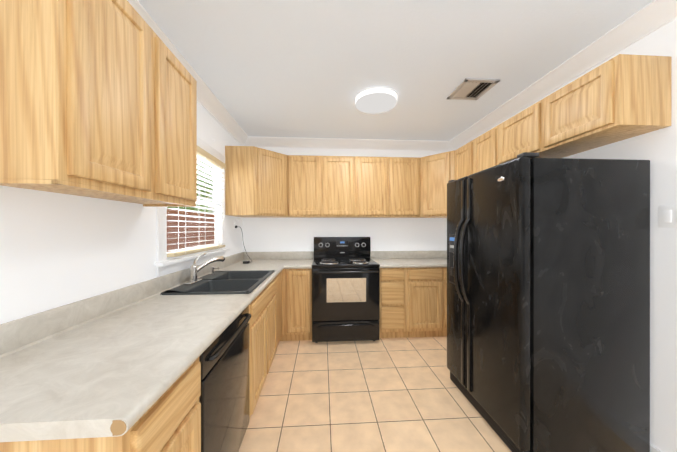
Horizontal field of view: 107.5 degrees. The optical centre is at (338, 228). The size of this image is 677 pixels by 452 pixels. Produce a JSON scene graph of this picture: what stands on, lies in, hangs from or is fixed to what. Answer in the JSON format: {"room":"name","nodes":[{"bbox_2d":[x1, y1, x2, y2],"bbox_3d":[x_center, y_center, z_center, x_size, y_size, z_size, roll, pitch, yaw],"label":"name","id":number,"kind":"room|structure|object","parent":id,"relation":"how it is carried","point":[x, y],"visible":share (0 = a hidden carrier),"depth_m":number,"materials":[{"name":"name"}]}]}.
{"room":"kitchen","nodes":[
{"label":"kitchen","id":0,"kind":"room"},
{"bbox_2d":[0,101,242,323],"bbox_3d":[-1.156,0.056,0.699,0.050,2.530,5.350,0,0,-4],"label":"wall","id":1,"kind":"structure","parent":0,"point":[58,250],"depth_m":1.08,"materials":[{"name":"white paint"}]},
{"bbox_2d":[0,0,196,206],"bbox_3d":[-0.995,-0.523,1.125,0.320,0.782,0.800,0,0,-4],"label":"upper cabinet","id":2,"kind":"object","parent":1,"relation":"attached to","point":[98,98],"visible":1,"depth_m":0.84,"materials":[{"name":"brown wood"}]},
{"bbox_2d":[127,0,250,145],"bbox_3d":[-1.078,-1.156,0.703,0.105,0.105,5.350,0,0,-4],"label":"crown molding","id":3,"kind":"structure","parent":1,"relation":"attached to","point":[205,96],"depth_m":2.17,"materials":[{"name":"white"}]},
{"bbox_2d":[155,136,228,276],"bbox_3d":[-1.227,-0.235,2.172,0.115,1.100,1.150,0,0,-4],"label":"window","id":4,"kind":"structure","parent":1,"relation":"in","point":[164,264],"depth_m":2.04,"materials":[{"name":"white"}]},
{"bbox_2d":[167,146,225,256],"bbox_3d":[-1.184,-0.239,2.175,0.076,0.878,0.916,0,0,-4],"label":"window blind","id":5,"kind":"object","parent":4,"relation":"attached to","point":[205,157],"visible":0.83,"depth_m":2.22,"materials":[{"name":"beige plastic"}]},
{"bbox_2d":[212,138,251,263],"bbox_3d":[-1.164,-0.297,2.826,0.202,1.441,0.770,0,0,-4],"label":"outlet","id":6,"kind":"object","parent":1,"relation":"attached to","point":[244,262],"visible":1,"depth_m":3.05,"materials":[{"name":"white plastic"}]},
{"bbox_2d":[243,147,448,251],"bbox_3d":[0.162,0.054,3.534,3.220,2.530,0.140,0,0,-4],"label":"wall","id":7,"kind":"structure","parent":0,"point":[300,234],"depth_m":3.46,"materials":[{"name":"white paint"}]},
{"bbox_2d":[225,146,288,217],"bbox_3d":[-0.958,-0.531,3.080,0.642,0.770,0.616,0,0,-4],"label":"upper cabinet","id":8,"kind":"object","parent":7,"relation":"attached to","point":[262,183],"depth_m":2.79,"materials":[{"name":"brown wood"}]},
{"bbox_2d":[289,155,320,217],"bbox_3d":[-0.434,-0.531,3.261,0.424,0.770,0.320,0,0,-4],"label":"upper cabinet","id":9,"kind":"object","parent":7,"relation":"attached to","point":[304,170],"depth_m":3.11,"materials":[{"name":"brown wood"}]},
{"bbox_2d":[321,156,356,217],"bbox_3d":[-0.010,-0.531,3.288,0.425,0.770,0.320,0,0,-4],"label":"upper cabinet","id":10,"kind":"object","parent":7,"relation":"attached to","point":[338,173],"depth_m":3.13,"materials":[{"name":"brown wood"}]},
{"bbox_2d":[251,136,450,150],"bbox_3d":[0.170,-1.159,3.411,2.700,0.105,0.105,0,0,-4],"label":"crown molding","id":11,"kind":"structure","parent":7,"relation":"attached to","point":[282,142],"depth_m":3.40,"materials":[{"name":"white"}]},
{"bbox_2d":[357,156,388,217],"bbox_3d":[0.414,-0.531,3.315,0.425,0.770,0.320,0,0,-4],"label":"upper cabinet","id":12,"kind":"object","parent":7,"relation":"attached to","point":[372,172],"depth_m":3.16,"materials":[{"name":"brown wood"}]},
{"bbox_2d":[389,157,420,217],"bbox_3d":[0.837,-0.531,3.342,0.424,0.770,0.320,0,0,-4],"label":"upper cabinet","id":13,"kind":"object","parent":7,"relation":"attached to","point":[404,172],"depth_m":3.19,"materials":[{"name":"brown wood"}]},
{"bbox_2d":[421,150,454,217],"bbox_3d":[1.355,-0.531,3.226,0.592,0.770,0.616,0,0,-4],"label":"upper cabinet","id":14,"kind":"object","parent":7,"relation":"attached to","point":[437,169],"depth_m":3.05,"materials":[{"name":"brown wood"}]},
{"bbox_2d":[238,336,511,451],"bbox_3d":[0.336,1.371,0.795,3.220,0.100,5.630,0,0,-4],"label":"floor","id":15,"kind":"structure","parent":0,"point":[393,395],"depth_m":1.87,"materials":[{"name":"tile"}]},
{"bbox_2d":[0,357,200,451],"bbox_3d":[-0.811,0.894,0.738,0.636,0.856,0.363,0,0,-4],"label":"base cabinet","id":16,"kind":"object","parent":15,"relation":"on","point":[169,420],"depth_m":0.69,"materials":[{"name":"brown wood"}]},
{"bbox_2d":[0,252,287,441],"bbox_3d":[-0.878,0.393,1.963,0.660,0.145,2.859,0,0,-4],"label":"countertop","id":17,"kind":"structure","parent":16,"relation":"on","point":[117,362],"depth_m":0.85,"materials":[{"name":"laminate"}]},
{"bbox_2d":[184,253,224,284],"bbox_3d":[-1.058,0.305,2.027,0.166,0.216,0.437,0,0,-4],"label":"faucet","id":18,"kind":"object","parent":17,"relation":"on","point":[194,271],"visible":1,"depth_m":1.92,"materials":[{"name":"silver metal"}]},
{"bbox_2d":[160,270,273,294],"bbox_3d":[-0.864,0.508,2.011,0.610,0.190,0.926,0,0,-4],"label":"sink","id":19,"kind":"object","parent":17,"relation":"in","point":[234,282],"visible":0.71,"depth_m":1.99,"materials":[{"name":"stone"}]},
{"bbox_2d":[199,305,251,451],"bbox_3d":[-0.805,0.895,1.226,0.618,0.851,0.605,0,0,-4],"label":"dishwasher","id":20,"kind":"object","parent":15,"relation":"on","point":[224,362],"visible":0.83,"depth_m":1.17,"materials":[{"name":"black plastic"}]},
{"bbox_2d":[280,269,287,340],"bbox_3d":[-0.943,0.892,3.091,0.673,0.856,0.597,0,0,-4],"label":"base cabinet","id":21,"kind":"object","parent":15,"relation":"on","point":[284,337],"depth_m":2.83,"materials":[{"name":"brown wood"}]},
{"bbox_2d":[288,269,311,340],"bbox_3d":[-0.466,0.892,3.122,0.283,0.856,0.597,0,0,-4],"label":"base cabinet","id":22,"kind":"object","parent":15,"relation":"on","point":[299,280],"depth_m":2.83,"materials":[{"name":"brown wood"}]},
{"bbox_2d":[288,251,313,268],"bbox_3d":[-0.472,0.392,3.116,0.296,0.145,0.608,0,0,-4],"label":"countertop","id":23,"kind":"structure","parent":22,"relation":"on","point":[296,259],"depth_m":3.37,"materials":[{"name":"laminate"}]},
{"bbox_2d":[312,237,379,342],"bbox_3d":[0.069,0.719,3.084,0.776,1.200,0.678,0,0,-4],"label":"range","id":24,"kind":"object","parent":15,"relation":"on","point":[345,288],"visible":1,"depth_m":2.81,"materials":[{"name":"black metal"}]},
{"bbox_2d":[379,268,407,337],"bbox_3d":[0.616,0.891,3.190,0.325,0.856,0.597,0,0,-4],"label":"base cabinet","id":25,"kind":"object","parent":15,"relation":"on","point":[393,322],"depth_m":2.90,"materials":[{"name":"brown wood"}]},
{"bbox_2d":[408,267,443,337],"bbox_3d":[1.001,0.891,3.215,0.446,0.856,0.597,0,0,-4],"label":"base cabinet","id":26,"kind":"object","parent":15,"relation":"on","point":[413,302],"depth_m":2.92,"materials":[{"name":"brown wood"}]},
{"bbox_2d":[444,267,446,335],"bbox_3d":[1.436,0.891,3.242,0.427,0.856,0.597,0,0,-4],"label":"base cabinet","id":27,"kind":"object","parent":15,"relation":"on","point":[445,268],"depth_m":2.94,"materials":[{"name":"brown wood"}]},
{"bbox_2d":[370,251,446,267],"bbox_3d":[1.052,0.391,3.214,1.198,0.145,0.605,0,0,-4],"label":"countertop","id":28,"kind":"structure","parent":27,"relation":"on","point":[386,259],"depth_m":3.37,"materials":[{"name":"laminate"}]},
{"bbox_2d":[447,152,649,451],"bbox_3d":[1.301,0.454,1.772,0.829,1.733,0.830,0,0,-4],"label":"fridge","id":29,"kind":"object","parent":15,"relation":"on","point":[548,304],"visible":1,"depth_m":1.37,"materials":[{"name":"black metal"}]},
{"bbox_2d":[138,0,652,140],"bbox_3d":[0.336,-1.259,0.793,3.220,0.100,5.630,0,0,-4],"label":"ceiling","id":30,"kind":"structure","parent":0,"point":[292,68],"depth_m":1.71,"materials":[{"name":"white paint"}]},
{"bbox_2d":[355,86,397,113],"bbox_3d":[0.350,-1.181,2.312,0.392,0.058,0.392,0,0,-4],"label":"ceiling light","id":31,"kind":"object","parent":30,"relation":"attached to","point":[376,99],"visible":1,"depth_m":2.24,"materials":[{"name":"white plastic"}]},
{"bbox_2d":[447,78,499,99],"bbox_3d":[1.161,-1.202,2.163,0.295,0.016,0.310,0,0,-4],"label":"ceiling vent","id":32,"kind":"object","parent":30,"relation":"in","point":[470,89],"visible":0.98,"depth_m":2.14,"materials":[{"name":"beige metal"}]},
{"bbox_2d":[455,18,676,451],"bbox_3d":[1.873,0.056,0.892,0.140,2.530,5.350,0,0,-4],"label":"wall","id":33,"kind":"structure","parent":0,"point":[657,149],"depth_m":1.36,"materials":[{"name":"white paint"}]},
{"bbox_2d":[455,141,470,179],"bbox_3d":[1.521,-0.531,2.748,0.320,0.770,0.359,0,0,-4],"label":"upper cabinet","id":34,"kind":"object","parent":33,"relation":"attached to","point":[462,154],"depth_m":2.71,"materials":[{"name":"brown wood"}]},
{"bbox_2d":[471,127,494,173],"bbox_3d":[1.544,-0.530,2.389,0.320,0.770,0.360,0,0,-4],"label":"upper cabinet","id":35,"kind":"object","parent":33,"relation":"attached to","point":[483,146],"depth_m":2.37,"materials":[{"name":"brown wood"}]},
{"bbox_2d":[495,104,573,165],"bbox_3d":[1.570,-0.730,1.984,0.320,0.370,0.449,0,0,-4],"label":"upper cabinet","id":36,"kind":"object","parent":33,"relation":"attached to","point":[515,136],"depth_m":1.97,"materials":[{"name":"brown wood"}]},
{"bbox_2d":[447,0,676,150],"bbox_3d":[1.750,-1.156,0.883,0.105,0.105,5.350,0,0,-4],"label":"crown molding","id":37,"kind":"structure","parent":33,"relation":"attached to","point":[649,18],"depth_m":1.70,"materials":[{"name":"white"}]},
{"bbox_2d":[535,54,670,153],"bbox_3d":[1.598,-0.729,1.535,0.320,0.370,0.450,0,0,-4],"label":"upper cabinet","id":38,"kind":"object","parent":33,"relation":"attached to","point":[619,97],"depth_m":1.37,"materials":[{"name":"brown wood"}]},
{"bbox_2d":[650,444,661,451],"bbox_3d":[1.813,1.272,0.593,0.018,0.100,4.760,0,0,-4],"label":"baseboard","id":39,"kind":"structure","parent":33,"relation":"attached to","point":[653,448],"depth_m":1.37,"materials":[{"name":"white"}]},
{"bbox_2d":[659,205,676,226],"bbox_3d":[1.771,-0.064,1.311,0.010,0.120,0.120,0,0,-4],"label":"light switch","id":40,"kind":"object","parent":33,"relation":"attached to","point":[667,215],"visible":1,"depth_m":1.33,"materials":[{"name":"white plastic"}]},
{"label":"outside","id":41,"kind":"structure","parent":0,"visible":0},
{"bbox_2d":[167,159,213,251],"bbox_3d":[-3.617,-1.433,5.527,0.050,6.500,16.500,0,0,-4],"label":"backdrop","id":42,"kind":"structure","parent":41,"point":[188,233],"depth_m":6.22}
]}

